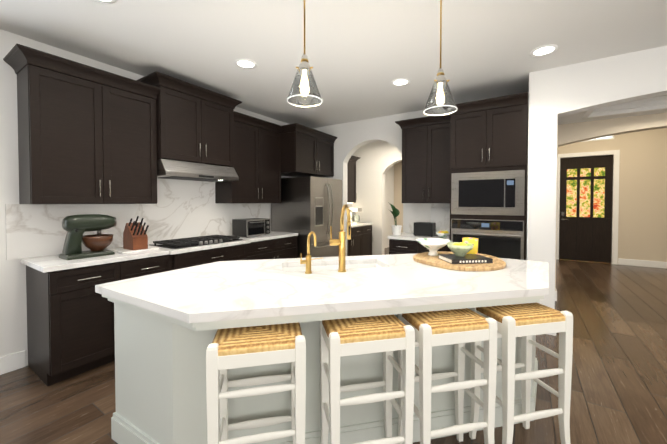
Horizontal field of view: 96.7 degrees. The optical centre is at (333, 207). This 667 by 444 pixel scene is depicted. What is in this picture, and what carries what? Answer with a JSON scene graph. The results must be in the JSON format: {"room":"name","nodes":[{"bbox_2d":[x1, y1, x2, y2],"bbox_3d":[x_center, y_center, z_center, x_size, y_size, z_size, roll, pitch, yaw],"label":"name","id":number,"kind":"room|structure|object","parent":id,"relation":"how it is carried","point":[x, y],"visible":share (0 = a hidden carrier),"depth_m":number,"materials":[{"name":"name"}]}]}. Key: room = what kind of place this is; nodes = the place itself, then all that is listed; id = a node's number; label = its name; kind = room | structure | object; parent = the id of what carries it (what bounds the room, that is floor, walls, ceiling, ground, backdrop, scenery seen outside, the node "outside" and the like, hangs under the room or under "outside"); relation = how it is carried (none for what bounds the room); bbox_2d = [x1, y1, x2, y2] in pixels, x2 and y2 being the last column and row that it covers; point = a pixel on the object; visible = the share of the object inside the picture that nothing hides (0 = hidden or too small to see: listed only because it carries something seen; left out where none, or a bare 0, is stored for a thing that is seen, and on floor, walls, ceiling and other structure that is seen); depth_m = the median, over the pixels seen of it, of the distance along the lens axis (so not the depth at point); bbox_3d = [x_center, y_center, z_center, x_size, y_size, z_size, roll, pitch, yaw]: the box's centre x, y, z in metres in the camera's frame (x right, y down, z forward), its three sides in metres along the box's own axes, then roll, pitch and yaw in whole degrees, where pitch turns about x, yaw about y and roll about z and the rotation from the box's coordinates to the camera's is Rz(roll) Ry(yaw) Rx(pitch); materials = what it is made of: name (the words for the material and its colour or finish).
{"room":"kitchen","nodes":[
{"label":"kitchen","id":0,"kind":"room"},
{"bbox_2d":[0,29,393,365],"bbox_3d":[-2.429,-0.055,2.915,0.150,2.780,16.050,1,1,33],"label":"wall","id":1,"kind":"structure","parent":0,"point":[13,317],"depth_m":2.45,"materials":[{"name":"white paint"}]},
{"bbox_2d":[3,43,159,203],"bbox_3d":[-2.209,-0.624,2.709,0.424,1.174,1.011,1,1,33],"label":"upper cabinet","id":2,"kind":"object","parent":1,"relation":"attached to","point":[87,134],"visible":1,"depth_m":2.54,"materials":[{"name":"brown wood"}]},
{"bbox_2d":[5,178,269,259],"bbox_3d":[-1.859,0.010,3.638,0.018,0.779,2.940,1,1,33],"label":"backsplash","id":3,"kind":"structure","parent":1,"relation":"attached to","point":[184,209],"depth_m":3.32,"materials":[{"name":"white stone"}]},
{"bbox_2d":[136,71,241,166],"bbox_3d":[-1.659,-0.939,3.494,0.484,0.835,1.058,1,1,33],"label":"upper cabinet","id":4,"kind":"object","parent":1,"relation":"attached to","point":[195,123],"visible":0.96,"depth_m":3.31,"materials":[{"name":"brown wood"}]},
{"bbox_2d":[157,159,238,181],"bbox_3d":[-1.651,-0.427,3.500,0.502,0.180,0.904,1,1,33],"label":"range hood","id":5,"kind":"object","parent":1,"relation":"attached to","point":[176,169],"visible":0.9,"depth_m":3.31,"materials":[{"name":"metal"}]},
{"bbox_2d":[215,111,282,202],"bbox_3d":[-1.181,-0.656,4.289,0.424,1.174,0.927,1,1,33],"label":"upper cabinet","id":6,"kind":"object","parent":1,"relation":"attached to","point":[257,155],"visible":0.69,"depth_m":4.15,"materials":[{"name":"brown wood"}]},
{"bbox_2d":[281,123,336,176],"bbox_3d":[-0.537,-0.907,5.009,0.714,0.700,1.129,1,1,33],"label":"upper cabinet","id":7,"kind":"object","parent":1,"relation":"attached to","point":[306,151],"visible":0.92,"depth_m":4.70,"materials":[{"name":"brown wood"}]},
{"bbox_2d":[347,157,350,202],"bbox_3d":[-0.053,-0.612,6.093,0.350,1.014,0.846,1,1,33],"label":"upper cabinet","id":8,"kind":"object","parent":1,"relation":"attached to","point":[349,162],"depth_m":6.37,"materials":[{"name":"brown wood"}]},
{"bbox_2d":[351,155,358,202],"bbox_3d":[0.236,-0.621,6.537,0.350,1.014,0.454,1,1,33],"label":"upper cabinet","id":9,"kind":"object","parent":1,"relation":"attached to","point":[351,183],"depth_m":6.54,"materials":[{"name":"brown wood"}]},
{"bbox_2d":[0,247,666,443],"bbox_3d":[1.617,1.420,1.177,14.500,0.100,17.500,1,1,33],"label":"floor","id":10,"kind":"structure","parent":0,"point":[619,376],"depth_m":2.25,"materials":[{"name":"brown wood"}]},
{"bbox_2d":[26,254,177,385],"bbox_3d":[-2.083,0.899,2.721,0.655,0.880,0.910,1,1,33],"label":"base cabinet","id":11,"kind":"object","parent":10,"relation":"on","point":[70,324],"depth_m":2.35,"materials":[{"name":"brown wood"}]},
{"bbox_2d":[21,231,297,272],"bbox_3d":[-1.563,0.423,3.501,0.664,0.039,2.860,1,1,33],"label":"countertop","id":12,"kind":"structure","parent":11,"relation":"on","point":[49,263],"depth_m":2.62,"materials":[{"name":"stone"}]},
{"bbox_2d":[59,214,116,259],"bbox_3d":[-2.143,0.237,2.612,0.230,0.366,0.373,1,1,33],"label":"stand mixer","id":13,"kind":"object","parent":12,"relation":"on","point":[76,227],"visible":1,"depth_m":2.55,"materials":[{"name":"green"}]},
{"bbox_2d":[112,216,158,253],"bbox_3d":[-1.933,0.246,2.903,0.275,0.336,0.320,1,1,33],"label":"knife block","id":14,"kind":"object","parent":12,"relation":"on","point":[135,237],"visible":1,"depth_m":2.86,"materials":[{"name":"wood"},{"name":"steel"},{"name":"black plastic"}]},
{"bbox_2d":[149,235,242,248],"bbox_3d":[-1.572,0.383,3.465,0.510,0.042,0.860,1,1,33],"label":"cooktop","id":15,"kind":"object","parent":12,"relation":"in","point":[180,243],"visible":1,"depth_m":3.32,"materials":[{"name":"black metal"}]},
{"bbox_2d":[232,218,269,236],"bbox_3d":[-1.133,0.272,4.149,0.337,0.235,0.420,1,1,33],"label":"toaster oven","id":16,"kind":"object","parent":12,"relation":"on","point":[248,227],"visible":1,"depth_m":4.02,"materials":[{"name":"silver metal"}]},
{"bbox_2d":[178,242,253,268],"bbox_3d":[-1.587,0.884,3.484,0.655,0.880,1.034,1,1,33],"label":"base cabinet","id":17,"kind":"object","parent":10,"relation":"on","point":[243,251],"depth_m":3.32,"materials":[{"name":"brown wood"}]},
{"bbox_2d":[206,322,305,443],"bbox_3d":[-0.342,0.957,1.367,0.430,0.818,0.284,0,1,-12],"label":"stool","id":18,"kind":"object","parent":10,"relation":"on","point":[238,347],"visible":0.88,"depth_m":1.26,"materials":[{"name":"white paint"}]},
{"bbox_2d":[102,296,442,443],"bbox_3d":[0.168,0.914,2.024,2.164,0.879,2.164,1,1,33],"label":"kitchen island","id":19,"kind":"object","parent":10,"relation":"on","point":[167,324],"depth_m":1.56,"materials":[{"name":"grey paint"}]},
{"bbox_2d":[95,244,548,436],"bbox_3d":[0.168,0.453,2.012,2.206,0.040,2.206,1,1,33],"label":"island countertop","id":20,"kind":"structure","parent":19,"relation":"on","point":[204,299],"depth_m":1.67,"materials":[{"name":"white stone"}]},
{"bbox_2d":[300,204,350,273],"bbox_3d":[-0.018,0.203,2.067,0.241,0.458,0.418,1,1,33],"label":"faucet","id":21,"kind":"object","parent":20,"relation":"on","point":[342,269],"depth_m":2.00,"materials":[{"name":"gold metal"}]},
{"bbox_2d":[282,263,380,271],"bbox_3d":[0.006,0.579,2.249,0.808,0.219,0.808,1,1,33],"label":"sink","id":22,"kind":"object","parent":20,"relation":"in","point":[316,266],"depth_m":2.39,"materials":[{"name":"white"}]},
{"bbox_2d":[413,237,505,270],"bbox_3d":[0.985,0.337,2.364,0.678,0.176,0.678,1,1,33],"label":"tray","id":23,"kind":"object","parent":20,"relation":"on","point":[464,256],"depth_m":2.24,"materials":[{"name":"wicker"}]},
{"bbox_2d":[254,236,296,259],"bbox_3d":[-1.066,0.868,4.284,0.655,0.880,1.000,1,1,33],"label":"base cabinet","id":24,"kind":"object","parent":10,"relation":"on","point":[280,248],"depth_m":4.15,"materials":[{"name":"brown wood"}]},
{"bbox_2d":[271,176,341,257],"bbox_3d":[-0.403,0.403,5.022,0.892,1.780,0.915,1,1,33],"label":"fridge","id":25,"kind":"object","parent":10,"relation":"on","point":[305,207],"visible":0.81,"depth_m":4.66,"materials":[{"name":"metal"}]},
{"bbox_2d":[347,226,362,255],"bbox_3d":[0.109,0.831,6.124,0.620,0.880,1.026,1,1,33],"label":"base cabinet","id":26,"kind":"object","parent":10,"relation":"on","point":[359,242],"depth_m":6.10,"materials":[{"name":"brown wood"}]},
{"bbox_2d":[351,222,372,227],"bbox_3d":[0.228,0.367,6.290,0.624,0.039,1.470,1,1,33],"label":"countertop","id":27,"kind":"structure","parent":26,"relation":"on","point":[357,224],"depth_m":6.36,"materials":[{"name":"stone"}]},
{"bbox_2d":[349,208,361,222],"bbox_3d":[0.501,0.168,6.711,0.220,0.340,0.200,1,1,33],"label":"coffee maker","id":28,"kind":"object","parent":27,"relation":"on","point":[354,218],"visible":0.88,"depth_m":6.66,"materials":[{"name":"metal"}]},
{"bbox_2d":[320,314,414,443],"bbox_3d":[0.152,0.955,1.472,0.430,0.818,0.284,0,1,-12],"label":"stool","id":29,"kind":"object","parent":10,"relation":"on","point":[387,335],"visible":0.96,"depth_m":1.37,"materials":[{"name":"white paint"}]},
{"bbox_2d":[363,225,371,255],"bbox_3d":[0.472,0.820,6.681,0.620,0.880,0.544,1,1,33],"label":"base cabinet","id":30,"kind":"object","parent":10,"relation":"on","point":[367,230],"depth_m":6.56,"materials":[{"name":"brown wood"}]},
{"bbox_2d":[389,239,449,254],"bbox_3d":[1.267,0.870,4.160,0.808,0.880,0.658,1,1,33],"label":"base cabinet","id":31,"kind":"object","parent":10,"relation":"on","point":[396,246],"visible":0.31,"depth_m":3.99,"materials":[{"name":"brown wood"}]},
{"bbox_2d":[388,232,449,240],"bbox_3d":[1.269,0.409,4.168,0.823,0.039,0.624,1,1,33],"label":"countertop","id":32,"kind":"structure","parent":31,"relation":"on","point":[407,236],"depth_m":4.08,"materials":[{"name":"stone"}]},
{"bbox_2d":[388,202,401,235],"bbox_3d":[0.847,0.153,4.206,0.220,0.471,0.223,1,1,33],"label":"potted plant","id":33,"kind":"object","parent":32,"relation":"on","point":[396,228],"visible":1,"depth_m":4.17,"materials":[{"name":"green plant"}]},
{"bbox_2d":[414,222,435,236],"bbox_3d":[1.273,0.295,4.158,0.272,0.188,0.165,1,1,33],"label":"toaster","id":34,"kind":"object","parent":32,"relation":"on","point":[424,228],"visible":1,"depth_m":4.09,"materials":[{"name":"black plastic"}]},
{"bbox_2d":[430,207,449,235],"bbox_3d":[1.581,0.191,4.246,0.365,0.394,0.140,1,1,33],"label":"backsplash","id":35,"kind":"structure","parent":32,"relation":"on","point":[440,217],"depth_m":4.24,"materials":[{"name":"stone"}]},
{"bbox_2d":[435,231,449,237],"bbox_3d":[1.460,0.347,3.939,0.200,0.092,0.200,1,1,33],"label":"fruit bowl","id":36,"kind":"object","parent":32,"relation":"on","point":[443,234],"visible":0.98,"depth_m":3.89,"materials":[{"name":"ceramic"}]},
{"bbox_2d":[398,308,496,443],"bbox_3d":[0.582,0.954,1.563,0.430,0.818,0.284,0,1,-12],"label":"stool","id":37,"kind":"object","parent":10,"relation":"on","point":[458,328],"visible":0.75,"depth_m":1.46,"materials":[{"name":"white paint"}]},
{"bbox_2d":[443,92,527,259],"bbox_3d":[1.881,0.045,3.682,0.864,2.550,0.762,1,1,33],"label":"tall cabinet","id":38,"kind":"object","parent":10,"relation":"on","point":[488,171],"visible":0.79,"depth_m":3.37,"materials":[{"name":"brown wood"}]},
{"bbox_2d":[469,302,572,443],"bbox_3d":[1.032,0.952,1.658,0.430,0.818,0.284,0,1,-12],"label":"stool","id":39,"kind":"object","parent":10,"relation":"on","point":[525,322],"visible":0.83,"depth_m":1.55,"materials":[{"name":"white paint"}]},
{"bbox_2d":[0,0,666,142],"bbox_3d":[2.404,-1.442,-0.257,11.680,0.120,16.050,1,1,33],"label":"ceiling","id":40,"kind":"structure","parent":0,"point":[362,55],"depth_m":2.56,"materials":[{"name":"white paint"}]},
{"bbox_2d":[94,0,116,3],"bbox_3d":[-1.560,-1.421,1.958,0.210,0.009,0.210,1,1,33],"label":"recessed light","id":41,"kind":"object","parent":40,"relation":"in","point":[108,1],"visible":1,"depth_m":2.04,"materials":[{"name":"white plastic"}]},
{"bbox_2d":[235,59,256,68],"bbox_3d":[-0.878,-1.441,2.970,0.210,0.009,0.210,1,1,33],"label":"recessed light","id":42,"kind":"object","parent":40,"relation":"in","point":[245,63],"visible":1,"depth_m":2.96,"materials":[{"name":"white plastic"}]},
{"bbox_2d":[287,0,321,106],"bbox_3d":[-0.144,-0.972,1.468,0.178,0.885,0.178,1,1,33],"label":"pendant lamp","id":43,"kind":"object","parent":40,"relation":"hanging from","point":[304,83],"visible":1,"depth_m":1.44,"materials":[{"name":"clear glass"}]},
{"bbox_2d":[391,78,409,85],"bbox_3d":[0.776,-1.450,3.421,0.210,0.009,0.210,1,1,33],"label":"recessed light","id":44,"kind":"object","parent":40,"relation":"in","point":[400,82],"visible":1,"depth_m":3.42,"materials":[{"name":"white plastic"}]},
{"bbox_2d":[423,0,457,115],"bbox_3d":[0.587,-0.975,1.622,0.178,0.885,0.178,1,1,33],"label":"pendant lamp","id":45,"kind":"object","parent":40,"relation":"hanging from","point":[440,94],"visible":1,"depth_m":1.60,"materials":[{"name":"clear glass"}]},
{"bbox_2d":[530,44,557,56],"bbox_3d":[1.924,-1.436,2.710,0.210,0.009,0.210,1,1,33],"label":"recessed light","id":46,"kind":"object","parent":40,"relation":"in","point":[544,50],"visible":1,"depth_m":2.71,"materials":[{"name":"white plastic"}]},
{"bbox_2d":[352,141,401,254],"bbox_3d":[1.989,-0.123,6.303,3.560,2.780,0.150,1,1,33],"label":"wall","id":47,"kind":"structure","parent":0,"point":[376,161],"depth_m":6.89,"materials":[{"name":"white paint"}]},
{"bbox_2d":[313,92,528,259],"bbox_3d":[1.003,-0.092,4.787,3.560,2.780,0.168,1,1,33],"label":"wall","id":48,"kind":"structure","parent":0,"point":[352,138],"depth_m":4.90,"materials":[{"name":"white paint"}]},
{"bbox_2d":[395,114,450,202],"bbox_3d":[1.333,-0.654,4.226,0.802,1.174,0.424,1,1,33],"label":"upper cabinet","id":49,"kind":"object","parent":48,"relation":"attached to","point":[425,159],"visible":0.79,"depth_m":4.09,"materials":[{"name":"brown wood"}]},
{"bbox_2d":[394,128,666,261],"bbox_3d":[5.901,-0.447,6.973,9.680,3.400,0.150,1,1,33],"label":"wall","id":50,"kind":"structure","parent":0,"point":[642,226],"depth_m":6.42,"materials":[{"name":"beige paint"}]},
{"bbox_2d":[559,155,612,262],"bbox_3d":[5.886,0.024,6.941,0.948,2.448,0.088,1,1,33],"label":"front door","id":51,"kind":"structure","parent":50,"relation":"in","point":[585,211],"depth_m":6.93,"materials":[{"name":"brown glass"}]},
{"bbox_2d":[556,150,619,264],"bbox_3d":[5.903,-0.021,6.967,1.140,2.550,0.172,1,1,33],"label":"door frame","id":52,"kind":"structure","parent":50,"relation":"attached to","point":[615,204],"depth_m":6.64,"materials":[{"name":"white wood"}]},
{"bbox_2d":[581,135,613,141],"bbox_3d":[5.893,-1.686,6.918,0.960,0.280,0.090,1,1,33],"label":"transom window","id":53,"kind":"structure","parent":50,"relation":"in","point":[606,138],"depth_m":6.76,"materials":[{"name":"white glass"}]},
{"bbox_2d":[527,67,557,308],"bbox_3d":[3.611,-0.413,5.296,0.250,3.400,5.160,1,1,33],"label":"wall","id":54,"kind":"structure","parent":0,"point":[542,162],"depth_m":3.13,"materials":[{"name":"white paint"}]},
{"bbox_2d":[0,258,666,374],"bbox_3d":[1.587,1.319,0.240,9.530,0.140,15.900,1,1,33],"label":"baseboard","id":55,"kind":"structure","parent":54,"relation":"attached to","point":[12,362],"depth_m":2.50,"materials":[{"name":"white wood"}]},
{"bbox_2d":[555,113,666,290],"bbox_3d":[5.494,-0.361,2.718,5.720,3.400,0.170,1,1,33],"label":"wall","id":56,"kind":"structure","parent":0,"point":[570,133],"depth_m":3.88,"materials":[{"name":"beige paint"}]},
{"bbox_2d":[557,95,666,124],"bbox_3d":[5.123,-1.267,2.129,5.720,0.304,1.190,1,1,33],"label":"ceiling","id":57,"kind":"structure","parent":0,"point":[653,105],"depth_m":3.59,"materials":[{"name":"white paint"}]},
{"bbox_2d":[558,46,666,116],"bbox_3d":[4.752,-0.028,1.584,5.720,2.780,0.170,1,1,33],"label":"wall","id":58,"kind":"structure","parent":0,"point":[609,81],"depth_m":2.83,"materials":[{"name":"white paint"}]}
]}

